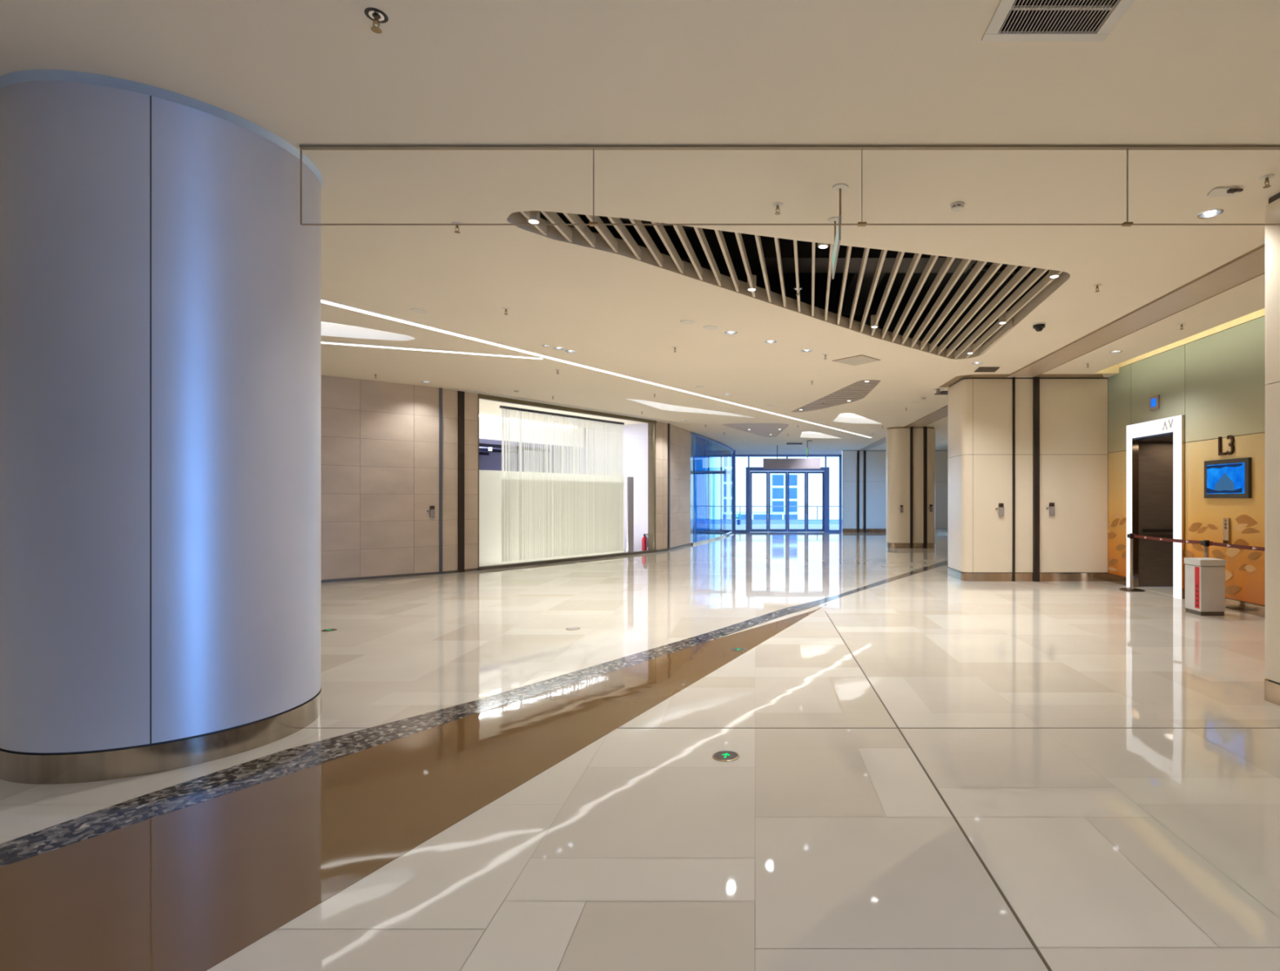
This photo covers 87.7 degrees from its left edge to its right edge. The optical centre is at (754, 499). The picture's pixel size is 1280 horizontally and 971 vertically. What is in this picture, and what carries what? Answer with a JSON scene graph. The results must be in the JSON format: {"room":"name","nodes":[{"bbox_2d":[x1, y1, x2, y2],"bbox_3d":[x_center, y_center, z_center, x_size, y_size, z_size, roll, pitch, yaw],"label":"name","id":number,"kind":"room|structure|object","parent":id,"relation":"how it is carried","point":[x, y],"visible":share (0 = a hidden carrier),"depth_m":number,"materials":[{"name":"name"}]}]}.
{"room":"lobby","nodes":[
{"label":"lobby","id":0,"kind":"room"},
{"bbox_2d":[320,375,690,582],"bbox_3d":[-6.790,-0.380,14.790,1.863,3.860,17.546,0,0,36],"label":"wall","id":1,"kind":"structure","parent":0,"point":[380,441],"depth_m":13.11,"materials":[{"name":"stone"}]},
{"bbox_2d":[426,506,435,519],"bbox_3d":[-6.647,0.270,13.440,0.144,0.270,0.050,0,0,-42],"label":"keypad","id":2,"kind":"object","parent":1,"relation":"attached to","point":[432,513],"visible":1,"depth_m":13.45,"materials":[{"name":"grey plastic"}]},
{"bbox_2d":[690,431,735,545],"bbox_3d":[-1.487,-0.380,26.660,0.365,3.860,8.850,0,0,8],"label":"window","id":3,"kind":"structure","parent":1,"relation":"in","point":[700,445],"depth_m":23.73,"materials":[{"name":"blue glass"}]},
{"bbox_2d":[479,417,582,453],"bbox_3d":[-10.632,-1.990,18.836,6.200,0.640,9.315,0,0,33],"label":"ceiling","id":4,"kind":"structure","parent":0,"point":[490,429],"depth_m":18.86,"materials":[{"name":"white paint"}]},
{"bbox_2d":[479,452,488,455],"bbox_3d":[-11.939,-1.570,19.612,0.100,0.200,9.015,0,0,33],"label":"track light","id":5,"kind":"object","parent":4,"relation":"attached to","point":[480,453],"visible":0.02,"depth_m":23.21,"materials":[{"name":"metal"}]},
{"bbox_2d":[479,448,517,453],"bbox_3d":[-10.591,-1.570,18.751,0.100,0.200,9.015,0,0,33],"label":"track light","id":6,"kind":"object","parent":4,"relation":"attached to","point":[480,449],"visible":0.02,"depth_m":21.77,"materials":[{"name":"metal"}]},
{"bbox_2d":[479,443,549,452],"bbox_3d":[-9.243,-1.570,17.889,0.100,0.200,9.015,0,0,33],"label":"track light","id":7,"kind":"object","parent":4,"relation":"attached to","point":[490,446],"visible":0.2,"depth_m":19.99,"materials":[{"name":"metal"}]},
{"bbox_2d":[499,405,624,561],"bbox_3d":[-4.742,-0.350,16.622,0.050,3.580,3.979,0,0,33],"label":"curtain","id":8,"kind":"object","parent":4,"relation":"hanging from","point":[613,427],"visible":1,"depth_m":16.70,"materials":[{"name":"white fabric"}]},
{"bbox_2d":[524,450,539,472],"bbox_3d":[-4.925,-0.380,26.000,4.950,3.860,10.000,0,0,0],"label":"wall","id":9,"kind":"structure","parent":0,"point":[538,452],"depth_m":21.47,"materials":[{"name":"white paint"}]},
{"bbox_2d":[479,422,648,550],"bbox_3d":[-6.810,-0.380,22.170,9.250,3.860,0.120,0,0,33],"label":"wall","id":10,"kind":"structure","parent":0,"point":[635,437],"depth_m":20.14,"materials":[{"name":"white paint"}]},
{"bbox_2d":[0,532,1279,970],"bbox_3d":[-1.000,1.551,12.525,26.000,0.002,37.050,0,0,0],"label":"floor","id":11,"kind":"structure","parent":0,"point":[1051,721],"depth_m":3.65,"materials":[{"name":"stone"}]},
{"bbox_2d":[0,69,322,784],"bbox_3d":[-3.841,-0.380,4.348,1.655,3.860,1.660,0,0,0],"label":"column","id":12,"kind":"structure","parent":11,"relation":"on","point":[160,271],"depth_m":3.69,"materials":[{"name":"metal"}]},
{"bbox_2d":[320,628,337,631],"bbox_3d":[-5.037,1.547,7.750,0.164,0.006,0.164,0,0,21],"label":"floor marker","id":13,"kind":"object","parent":11,"relation":"on","point":[331,629],"visible":0.99,"depth_m":7.73,"materials":[{"name":"metal"}]},
{"bbox_2d":[0,599,835,970],"bbox_3d":[-1.462,1.550,4.035,4.510,0.002,12.837,0,0,43],"label":"inlay","id":14,"kind":"object","parent":11,"relation":"on","point":[190,888],"visible":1,"depth_m":2.98,"materials":[{"name":"brown stone"}]},
{"bbox_2d":[730,648,746,652],"bbox_3d":[-0.172,1.547,6.739,0.164,0.006,0.164,0,0,6],"label":"floor marker","id":15,"kind":"object","parent":14,"relation":"on","point":[735,650],"visible":1,"depth_m":6.72,"materials":[{"name":"metal"}]},
{"bbox_2d":[0,560,947,867],"bbox_3d":[1.448,1.550,10.480,1.744,0.003,24.017,0,0,36],"label":"inlay","id":16,"kind":"object","parent":11,"relation":"on","point":[269,767],"visible":0.94,"depth_m":3.90,"materials":[{"name":"stone"}]},
{"bbox_2d":[479,470,623,566],"bbox_3d":[-4.999,0.435,16.514,0.006,2.190,4.797,0,0,33],"label":"screen","id":17,"kind":"object","parent":11,"relation":"on","point":[490,481],"visible":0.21,"depth_m":15.44,"materials":[{"name":"white fabric"}]},
{"bbox_2d":[565,627,580,630],"bbox_3d":[-2.177,1.548,7.837,0.164,0.005,0.164,0,0,0],"label":"floor marker","id":18,"kind":"object","parent":11,"relation":"on","point":[568,628],"visible":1,"depth_m":7.82,"materials":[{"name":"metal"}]},
{"bbox_2d":[477,543,691,570],"bbox_3d":[-3.818,1.515,18.150,0.792,0.070,8.897,0,0,26],"label":"kerb","id":19,"kind":"object","parent":11,"relation":"on","point":[579,558],"visible":1,"depth_m":16.44,"materials":[{"name":"stone"}]},
{"bbox_2d":[439,387,670,574],"bbox_3d":[-4.549,-0.380,16.753,0.221,3.860,7.522,0,0,33],"label":"wall trim","id":20,"kind":"structure","parent":19,"relation":"on","point":[479,396],"depth_m":13.98,"materials":[{"name":"brown metal"}]},
{"bbox_2d":[626,476,633,552],"bbox_3d":[-3.630,0.450,19.059,0.040,2.200,0.240,0,0,33],"label":"partition panel","id":21,"kind":"object","parent":11,"relation":"on","point":[629,480],"visible":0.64,"depth_m":19.02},
{"bbox_2d":[641,533,648,551],"bbox_3d":[-3.299,1.292,19.648,0.188,0.515,0.150,0,0,0],"label":"fire extinguisher","id":22,"kind":"object","parent":11,"relation":"on","point":[644,538],"visible":0.86,"depth_m":19.60,"materials":[{"name":"red metal"}]},
{"bbox_2d":[712,751,739,761],"bbox_3d":[-0.176,1.547,3.952,0.164,0.006,0.164,0,0,7],"label":"floor marker","id":23,"kind":"object","parent":11,"relation":"on","point":[722,756],"visible":1,"depth_m":3.94,"materials":[{"name":"metal"}]},
{"bbox_2d":[885,426,935,548],"bbox_3d":[5.050,-0.380,21.246,1.590,3.860,0.913,0,0,0],"label":"column","id":24,"kind":"structure","parent":11,"relation":"on","point":[910,451],"depth_m":20.85,"materials":[{"name":"metal"}]},
{"bbox_2d":[658,611,1279,970],"bbox_3d":[-3.561,1.550,3.066,14.981,0.003,8.256,0,0,-20],"label":"joint","id":25,"kind":"object","parent":11,"relation":"on","point":[1005,899],"visible":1,"depth_m":2.96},
{"bbox_2d":[947,377,1169,581],"bbox_3d":[6.973,-0.380,12.975,6.054,3.860,1.158,0,0,0],"label":"wall pier","id":26,"kind":"object","parent":11,"relation":"on","point":[1074,411],"visible":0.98,"depth_m":12.40,"materials":[{"name":"metal"}]},
{"bbox_2d":[995,503,1004,517],"bbox_3d":[4.623,0.210,12.375,0.144,0.270,0.050,0,0,0],"label":"keypad","id":27,"kind":"object","parent":26,"relation":"attached to","point":[1001,510],"visible":1,"depth_m":12.35,"materials":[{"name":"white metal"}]},
{"bbox_2d":[1012,377,1039,582],"bbox_3d":[5.117,-0.380,12.375,0.495,3.860,0.050,0,0,0],"label":"rail","id":28,"kind":"object","parent":26,"relation":"attached to","point":[1036,380],"visible":1,"depth_m":12.35,"materials":[{"name":"metal"}]},
{"bbox_2d":[1046,502,1054,517],"bbox_3d":[5.581,0.200,12.375,0.144,0.270,0.050,0,0,0],"label":"keypad","id":29,"kind":"object","parent":26,"relation":"attached to","point":[1051,505],"visible":1,"depth_m":12.37,"materials":[{"name":"grey plastic"}]},
{"bbox_2d":[1126,415,1186,599],"bbox_3d":[7.569,0.122,10.775,1.942,2.864,1.750,0,0,0],"label":"door frame","id":30,"kind":"structure","parent":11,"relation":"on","point":[1156,464],"depth_m":11.56,"materials":[{"name":"metal"}]},
{"bbox_2d":[1119,533,1199,591],"bbox_3d":[6.420,1.065,10.360,0.380,0.970,1.980,0,0,0],"label":"stanchion","id":31,"kind":"object","parent":11,"relation":"on","point":[1131,536],"visible":1,"depth_m":11.11,"materials":[{"name":"metal"}]},
{"bbox_2d":[1183,557,1226,616],"bbox_3d":[6.103,1.177,8.878,0.365,0.745,0.335,0,0,0],"label":"litter bin","id":32,"kind":"object","parent":11,"relation":"on","point":[1205,577],"visible":1,"depth_m":8.72,"materials":[{"name":"white metal"}]},
{"bbox_2d":[1200,540,1265,557],"bbox_3d":[6.420,1.065,8.520,0.380,0.970,1.980,0,0,0],"label":"stanchion","id":33,"kind":"object","parent":11,"relation":"on","point":[1206,544],"visible":0.37,"depth_m":9.03,"materials":[{"name":"metal"}]},
{"bbox_2d":[1264,192,1279,706],"bbox_3d":[4.465,-0.380,4.140,1.073,3.860,1.888,0,0,0],"label":"column","id":34,"kind":"structure","parent":11,"relation":"on","point":[1272,682],"depth_m":4.97,"materials":[{"name":"metal"}]},
{"bbox_2d":[0,0,1279,450],"bbox_3d":[-2.000,-2.310,12.500,28.000,0.001,37.200,0,0,0],"label":"ceiling","id":35,"kind":"structure","parent":0,"point":[304,72],"depth_m":4.42,"materials":[{"name":"paint"}]},
{"bbox_2d":[320,321,414,341],"bbox_3d":[-5.561,-2.400,9.064,1.524,0.180,0.861,0,0,-31],"label":"ceiling light","id":36,"kind":"object","parent":35,"relation":"attached to","point":[327,329],"visible":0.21,"depth_m":9.40,"materials":[{"name":"white paint"}]},
{"bbox_2d":[364,7,388,33],"bbox_3d":[-1.806,-2.274,3.126,0.100,0.072,0.100,0,0,0],"label":"sprinkler","id":37,"kind":"object","parent":35,"relation":"attached to","point":[378,16],"visible":1,"depth_m":3.12,"materials":[{"name":"silver metal"}]},
{"bbox_2d":[409,308,426,313],"bbox_3d":[-4.120,-2.307,8.027,0.190,0.006,0.190,0,0,0],"label":"ceiling speaker","id":38,"kind":"object","parent":35,"relation":"attached to","point":[414,310],"visible":1,"depth_m":8.03,"materials":[{"name":"white plastic"}]},
{"bbox_2d":[320,341,542,359],"bbox_3d":[-5.856,-2.305,9.820,5.087,0.008,0.136,0,0,-21],"label":"recessed light","id":39,"kind":"object","parent":35,"relation":"in","point":[322,342],"visible":0.64,"depth_m":10.13,"materials":[{"name":"white paint"}]},
{"bbox_2d":[451,222,462,233],"bbox_3d":[-2.496,-2.274,5.493,0.090,0.072,0.090,0,0,0],"label":"sprinkler","id":40,"kind":"object","parent":35,"relation":"attached to","point":[457,226],"visible":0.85,"depth_m":5.49,"materials":[{"name":"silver metal"}]},
{"bbox_2d":[479,414,577,428],"bbox_3d":[-7.999,-2.265,16.976,0.060,0.050,8.815,0,0,33],"label":"light","id":41,"kind":"object","parent":35,"relation":"attached to","point":[482,416],"visible":0.07,"depth_m":18.34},
{"bbox_2d":[552,346,564,350],"bbox_3d":[-2.995,-2.345,10.019,0.182,0.081,0.182,0,0,0],"label":"recessed light","id":42,"kind":"object","parent":35,"relation":"in","point":[554,348],"visible":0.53,"depth_m":10.07,"materials":[{"name":"silver metal"}]},
{"bbox_2d":[442,388,688,424],"bbox_3d":[-4.288,-2.305,16.830,0.403,0.014,7.854,0,0,32],"label":"ceiling strip","id":43,"kind":"object","parent":35,"relation":"attached to","point":[470,391],"visible":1,"depth_m":15.84,"materials":[{"name":"white plastic"}]},
{"bbox_2d":[564,350,576,353],"bbox_3d":[-2.875,-2.345,10.226,0.182,0.081,0.182,0,0,0],"label":"recessed light","id":44,"kind":"object","parent":35,"relation":"in","point":[566,351],"visible":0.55,"depth_m":10.27,"materials":[{"name":"silver metal"}]},
{"bbox_2d":[320,298,871,438],"bbox_3d":[-1.206,-2.305,14.507,0.141,0.008,22.767,0,0,29],"label":"recessed light","id":45,"kind":"object","parent":35,"relation":"in","point":[322,301],"visible":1,"depth_m":10.24,"materials":[{"name":"white paint"}]},
{"bbox_2d":[680,320,694,324],"bbox_3d":[-0.881,-2.307,8.531,0.190,0.006,0.190,0,0,0],"label":"ceiling speaker","id":46,"kind":"object","parent":35,"relation":"attached to","point":[684,322],"visible":1,"depth_m":8.51,"materials":[{"name":"white plastic"}]},
{"bbox_2d":[626,399,753,417],"bbox_3d":[-1.701,-2.400,17.015,0.902,0.180,4.587,0,0,40],"label":"ceiling light","id":47,"kind":"object","parent":35,"relation":"attached to","point":[659,406],"visible":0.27,"depth_m":17.29,"materials":[{"name":"white paint"}]},
{"bbox_2d":[703,325,717,329],"bbox_3d":[-0.599,-2.307,8.809,0.190,0.006,0.190,0,0,0],"label":"ceiling speaker","id":48,"kind":"object","parent":35,"relation":"attached to","point":[707,327],"visible":1,"depth_m":8.79,"materials":[{"name":"white plastic"}]},
{"bbox_2d":[724,331,737,334],"bbox_3d":[-0.335,-2.345,9.079,0.182,0.081,0.182,0,0,0],"label":"recessed light","id":49,"kind":"object","parent":35,"relation":"in","point":[726,332],"visible":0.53,"depth_m":9.14,"materials":[{"name":"silver metal"}]},
{"bbox_2d":[764,340,776,343],"bbox_3d":[0.224,-2.345,9.598,0.182,0.081,0.182,0,0,0],"label":"recessed light","id":50,"kind":"object","parent":35,"relation":"in","point":[766,341],"visible":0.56,"depth_m":9.65,"materials":[{"name":"silver metal"}]},
{"bbox_2d":[772,202,783,214],"bbox_3d":[0.177,-2.274,5.133,0.090,0.072,0.090,0,0,0],"label":"sprinkler","id":51,"kind":"object","parent":35,"relation":"attached to","point":[777,205],"visible":1,"depth_m":5.13,"materials":[{"name":"white plastic"}]},
{"bbox_2d":[506,210,1070,437],"bbox_3d":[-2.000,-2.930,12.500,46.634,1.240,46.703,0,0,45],"label":"ceiling","id":52,"kind":"structure","parent":35,"relation":"attached to","point":[580,235],"depth_m":8.05,"materials":[{"name":"paint"}]},
{"bbox_2d":[527,210,539,223],"bbox_3d":[-1.848,-2.392,5.471,0.100,0.153,0.100,0,0,0],"label":"recessed light","id":53,"kind":"object","parent":52,"relation":"in","point":[535,215],"visible":0.55,"depth_m":5.44,"materials":[{"name":"paint"}]},
{"bbox_2d":[746,275,755,291],"bbox_3d":[-0.036,-2.392,7.244,0.100,0.153,0.100,0,0,0],"label":"recessed light","id":54,"kind":"object","parent":52,"relation":"in","point":[748,288],"visible":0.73,"depth_m":7.21,"materials":[{"name":"paint"}]},
{"bbox_2d":[817,243,828,248],"bbox_3d":[0.624,-2.392,6.009,0.100,0.153,0.100,0,0,0],"label":"recessed light","id":55,"kind":"object","parent":52,"relation":"in","point":[822,246],"visible":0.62,"depth_m":5.99,"materials":[{"name":"paint"}]},
{"bbox_2d":[871,315,878,328],"bbox_3d":[1.605,-2.392,8.809,0.100,0.153,0.100,0,0,0],"label":"recessed light","id":56,"kind":"object","parent":52,"relation":"in","point":[873,317],"visible":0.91,"depth_m":8.77,"materials":[{"name":"paint"}]},
{"bbox_2d":[966,343,973,354],"bbox_3d":[3.413,-2.392,10.395,0.100,0.153,0.100,0,0,0],"label":"recessed light","id":57,"kind":"object","parent":52,"relation":"in","point":[969,348],"visible":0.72,"depth_m":10.36,"materials":[{"name":"paint"}]},
{"bbox_2d":[998,311,1006,324],"bbox_3d":[3.252,-2.392,8.609,0.100,0.153,0.100,0,0,0],"label":"recessed light","id":58,"kind":"object","parent":52,"relation":"in","point":[1002,318],"visible":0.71,"depth_m":8.57,"materials":[{"name":"paint"}]},
{"bbox_2d":[1048,270,1059,278],"bbox_3d":[3.113,-2.392,6.816,0.100,0.153,0.100,0,0,0],"label":"recessed light","id":59,"kind":"object","parent":52,"relation":"in","point":[1052,273],"visible":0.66,"depth_m":6.79,"materials":[{"name":"paint"}]},
{"bbox_2d":[299,145,1279,226],"bbox_3d":[0.489,-2.051,4.285,6.922,0.518,0.034,0,0,0],"label":"barrier","id":60,"kind":"object","parent":35,"relation":"hanging from","point":[593,148],"visible":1,"depth_m":4.28,"materials":[{"name":"clear glass"}]},
{"bbox_2d":[763,444,820,469],"bbox_3d":[1.564,-1.801,27.940,2.427,1.017,0.117,0,0,0],"label":"board","id":61,"kind":"object","parent":35,"relation":"hanging from","point":[768,464],"visible":0.86,"depth_m":27.90,"materials":[{"name":"metal"}]},
{"bbox_2d":[800,349,812,352],"bbox_3d":[0.803,-2.345,10.176,0.182,0.081,0.182,0,0,0],"label":"recessed light","id":62,"kind":"object","parent":35,"relation":"in","point":[803,350],"visible":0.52,"depth_m":10.23,"materials":[{"name":"silver metal"}]},
{"bbox_2d":[806,440,812,455],"bbox_3d":[2.141,-2.030,25.667,0.224,0.560,0.600,0,0,0],"label":"exit sign","id":63,"kind":"object","parent":35,"relation":"hanging from","point":[807,448],"visible":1,"depth_m":25.59,"materials":[{"name":"metal"}]},
{"bbox_2d":[800,431,840,438],"bbox_3d":[2.081,-2.400,23.801,1.263,0.180,2.902,0,0,28],"label":"ceiling light","id":64,"kind":"object","parent":35,"relation":"attached to","point":[804,434],"visible":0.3,"depth_m":24.66,"materials":[{"name":"white paint"}]},
{"bbox_2d":[802,431,819,433],"bbox_3d":[2.452,-2.490,23.573,1.670,0.001,2.531,0,0,0],"label":"diffuser","id":65,"kind":"object","parent":64,"relation":"attached to","point":[802,432],"depth_m":24.54,"materials":[{"name":"white plastic"}]},
{"bbox_2d":[827,183,848,279],"bbox_3d":[0.647,-2.090,5.140,0.120,0.440,0.842,0,0,3],"label":"exit sign","id":66,"kind":"object","parent":35,"relation":"hanging from","point":[839,188],"visible":0.99,"depth_m":4.88,"materials":[{"name":"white metal"}]},
{"bbox_2d":[831,355,880,365],"bbox_3d":[1.696,-2.305,10.856,0.573,0.011,0.611,0,0,-41],"label":"ceiling hatch","id":67,"kind":"object","parent":35,"relation":"attached to","point":[860,359],"visible":1,"depth_m":10.83,"materials":[{"name":"beige paint"}]},
{"bbox_2d":[833,413,881,424],"bbox_3d":[2.745,-2.400,19.027,1.121,0.180,2.889,0,0,28],"label":"ceiling light","id":68,"kind":"object","parent":35,"relation":"attached to","point":[850,418],"visible":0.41,"depth_m":19.86,"materials":[{"name":"white paint"}]},
{"bbox_2d":[838,413,864,417],"bbox_3d":[3.095,-2.490,18.821,1.591,0.001,2.517,0,0,0],"label":"diffuser","id":69,"kind":"object","parent":68,"relation":"attached to","point":[846,415],"depth_m":19.51,"materials":[{"name":"white plastic"}]},
{"bbox_2d":[932,388,943,394],"bbox_3d":[3.814,-2.260,13.678,0.230,0.100,0.088,0,0,0],"label":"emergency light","id":70,"kind":"object","parent":35,"relation":"attached to","point":[938,390],"visible":1,"depth_m":13.65,"materials":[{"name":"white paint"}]},
{"bbox_2d":[933,391,947,395],"bbox_3d":[4.093,-2.304,14.170,0.320,0.015,0.434,0,0,0],"label":"ceiling vent","id":71,"kind":"object","parent":35,"relation":"in","point":[942,393],"visible":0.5,"depth_m":14.24,"materials":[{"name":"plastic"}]},
{"bbox_2d":[950,201,964,212],"bbox_3d":[1.586,-2.288,5.133,0.110,0.045,0.110,0,0,0],"label":"smoke detector","id":72,"kind":"object","parent":35,"relation":"attached to","point":[956,206],"visible":1,"depth_m":5.10,"materials":[{"name":"white plastic"}]},
{"bbox_2d":[973,367,999,372],"bbox_3d":[4.120,-2.304,11.634,0.412,0.015,0.397,0,0,0],"label":"ceiling vent","id":73,"kind":"object","parent":35,"relation":"in","point":[980,369],"visible":1,"depth_m":11.64,"materials":[{"name":"black plastic"}]},
{"bbox_2d":[938,373,1103,387],"bbox_3d":[5.190,-2.309,12.790,2.820,0.004,1.420,0,0,0],"label":"ceiling slot","id":74,"kind":"structure","parent":35,"relation":"attached to","point":[956,379],"depth_m":12.31,"materials":[{"name":"beige paint"}]},
{"bbox_2d":[1031,322,1045,332],"bbox_3d":[3.738,-2.259,8.627,0.170,0.102,0.170,0,0,0],"label":"dome camera","id":75,"kind":"object","parent":35,"relation":"attached to","point":[1038,326],"visible":1,"depth_m":8.58,"materials":[{"name":"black plastic"}]},
{"bbox_2d":[981,0,1134,41],"bbox_3d":[1.442,-2.394,2.995,0.615,0.192,0.590,0,0,0],"label":"ceiling vent","id":76,"kind":"object","parent":35,"relation":"in","point":[1012,20],"visible":0.98,"depth_m":3.23,"materials":[{"name":"white plastic"}]},
{"bbox_2d":[858,243,1265,450],"bbox_3d":[5.012,-2.301,17.949,0.593,0.022,26.105,0,0,1],"label":"ceiling strip","id":77,"kind":"object","parent":35,"relation":"attached to","point":[1250,265],"visible":0.69,"depth_m":8.06,"materials":[{"name":"beige paint"}]},
{"bbox_2d":[1093,284,1102,292],"bbox_3d":[3.687,-2.274,7.059,0.090,0.072,0.090,0,0,0],"label":"sprinkler","id":78,"kind":"object","parent":35,"relation":"attached to","point":[1095,285],"visible":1,"depth_m":7.05,"materials":[{"name":"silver metal"}]},
{"bbox_2d":[1196,208,1223,218],"bbox_3d":[3.678,-2.345,5.297,0.182,0.081,0.182,0,0,0],"label":"recessed light","id":79,"kind":"object","parent":35,"relation":"in","point":[1212,213],"visible":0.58,"depth_m":5.34,"materials":[{"name":"silver metal"}]},
{"bbox_2d":[1207,186,1243,197],"bbox_3d":[3.511,-2.293,4.909,0.222,0.034,0.142,0,0,0],"label":"recessed light","id":80,"kind":"object","parent":35,"relation":"in","point":[1216,192],"visible":1,"depth_m":4.88,"materials":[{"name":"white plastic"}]},
{"bbox_2d":[1226,188,1243,193],"bbox_3d":[3.559,-2.287,4.857,0.100,0.022,0.032,0,0,0],"label":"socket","id":81,"kind":"object","parent":80,"relation":"attached to","point":[1228,190],"depth_m":4.85,"materials":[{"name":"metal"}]},
{"bbox_2d":[1258,173,1275,188],"bbox_3d":[3.666,-2.274,4.693,0.090,0.072,0.090,0,0,0],"label":"sprinkler","id":82,"kind":"object","parent":35,"relation":"attached to","point":[1266,177],"visible":1,"depth_m":4.69,"materials":[{"name":"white metal"}]},
{"bbox_2d":[707,450,729,532],"bbox_3d":[-4.200,-0.380,31.005,6.200,3.860,0.110,0,0,0],"label":"window","id":83,"kind":"structure","parent":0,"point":[721,454],"depth_m":30.95,"materials":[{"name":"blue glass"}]},
{"bbox_2d":[842,450,947,532],"bbox_3d":[8.067,-0.380,30.988,7.867,3.860,0.104,0,0,0],"label":"wall","id":84,"kind":"structure","parent":0,"point":[875,460],"depth_m":30.94,"materials":[{"name":"metal"}]},
{"bbox_2d":[735,450,841,532],"bbox_3d":[1.567,-0.380,30.980,5.063,3.860,0.240,0,0,0],"label":"window","id":85,"kind":"structure","parent":84,"relation":"in","point":[748,454],"depth_m":30.90,"materials":[{"name":"blue metal"}]},
{"bbox_2d":[750,471,768,532],"bbox_3d":[0.193,0.107,30.963,0.846,2.866,0.134,0,0,0],"label":"door","id":86,"kind":"structure","parent":85,"relation":"attached to","point":[751,473],"depth_m":30.97,"materials":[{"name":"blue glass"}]},
{"bbox_2d":[768,471,786,532],"bbox_3d":[1.073,0.107,30.963,0.898,2.866,0.134,0,0,0],"label":"door","id":87,"kind":"structure","parent":85,"relation":"attached to","point":[769,473],"depth_m":30.97,"materials":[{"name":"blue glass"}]},
{"bbox_2d":[787,471,806,532],"bbox_3d":[1.977,0.107,30.963,0.894,2.866,0.134,0,0,0],"label":"door","id":88,"kind":"structure","parent":85,"relation":"attached to","point":[804,530],"depth_m":30.97,"materials":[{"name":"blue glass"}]},
{"bbox_2d":[806,471,824,532],"bbox_3d":[2.850,0.107,30.963,0.836,2.866,0.134,0,0,0],"label":"door","id":89,"kind":"structure","parent":85,"relation":"attached to","point":[822,530],"depth_m":30.97,"materials":[{"name":"blue metal"}]},
{"bbox_2d":[857,450,866,532],"bbox_3d":[5.029,-0.380,30.925,0.410,3.860,0.050,0,0,0],"label":"rail","id":90,"kind":"object","parent":84,"relation":"attached to","point":[858,451],"visible":0.96,"depth_m":30.90,"materials":[{"name":"black metal"}]},
{"bbox_2d":[1093,307,1265,617],"bbox_3d":[6.240,-0.950,7.625,1.080,5.000,10.251,0,0,0],"label":"wall","id":91,"kind":"structure","parent":0,"point":[1215,377],"depth_m":9.60,"materials":[{"name":"yellow paint"}]},
{"bbox_2d":[1149,395,1159,410],"bbox_3d":[6.661,-1.610,10.930,0.038,0.230,0.240,0,0,0],"label":"indicator","id":92,"kind":"object","parent":91,"relation":"attached to","point":[1154,401],"visible":1,"depth_m":10.89,"materials":[{"name":"blue plastic"}]},
{"bbox_2d":[1217,435,1234,455],"bbox_3d":[6.666,-0.762,9.270,0.024,0.275,0.290,0,0,0],"label":"sign","id":93,"kind":"object","parent":91,"relation":"attached to","point":[1228,437],"visible":1,"depth_m":9.23,"materials":[{"name":"brown metal"}]},
{"bbox_2d":[1222,518,1230,544],"bbox_3d":[6.664,0.448,9.260,0.032,0.365,0.110,0,0,0],"label":"panel","id":94,"kind":"object","parent":91,"relation":"attached to","point":[1226,522],"visible":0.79,"depth_m":9.24,"materials":[{"name":"metal"}]},
{"bbox_2d":[1204,457,1251,498],"bbox_3d":[6.656,-0.290,9.250,0.048,0.550,0.880,0,0,0],"label":"wall screen","id":95,"kind":"object","parent":91,"relation":"attached to","point":[1231,478],"visible":1,"depth_m":9.19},
{"bbox_2d":[1206,463,1242,469],"bbox_3d":[6.632,-0.465,9.270,0.001,0.050,0.700,0,0,0],"label":"picture","id":96,"kind":"object","parent":95,"relation":"attached to","point":[1236,464],"depth_m":9.28},
{"bbox_2d":[1206,472,1242,493],"bbox_3d":[6.632,-0.235,9.270,0.001,0.290,0.700,0,0,0],"label":"picture","id":97,"kind":"object","parent":95,"relation":"attached to","point":[1216,482],"depth_m":9.26},
{"label":"outside","id":98,"kind":"structure","parent":0,"visible":0},
{"bbox_2d":[710,524,842,532],"bbox_3d":[1.000,1.710,36.675,30.000,0.280,11.250,0,0,0],"label":"terrace","id":99,"kind":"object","parent":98,"point":[713,526],"visible":0.14,"depth_m":37.56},
{"bbox_2d":[735,513,742,524],"bbox_3d":[-0.984,1.215,40.512,0.637,0.710,0.669,0,0,0],"label":"potted plant","id":100,"kind":"object","parent":99,"relation":"on","point":[737,515],"visible":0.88,"depth_m":40.41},
{"bbox_2d":[709,506,842,524],"bbox_3d":[1.000,0.995,42.100,30.000,1.150,0.220,0,0,0],"label":"balustrade","id":101,"kind":"object","parent":99,"relation":"on","point":[712,522],"visible":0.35,"depth_m":42.00,"materials":[{"name":"blue metal"}]},
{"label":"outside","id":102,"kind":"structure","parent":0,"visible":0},
{"bbox_2d":[721,511,798,519],"bbox_3d":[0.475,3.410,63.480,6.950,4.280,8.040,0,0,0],"label":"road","id":103,"kind":"structure","parent":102,"point":[755,515],"depth_m":59.47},
{"bbox_2d":[723,457,736,513],"bbox_3d":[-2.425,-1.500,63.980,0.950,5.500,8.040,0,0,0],"label":"office building","id":104,"kind":"structure","parent":103,"relation":"on","point":[726,460],"depth_m":60.01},
{"bbox_2d":[769,474,798,513],"bbox_3d":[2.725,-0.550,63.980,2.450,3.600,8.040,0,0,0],"label":"office building","id":105,"kind":"structure","parent":103,"relation":"on","point":[777,482],"depth_m":59.96,"materials":[{"name":"blue glass"}]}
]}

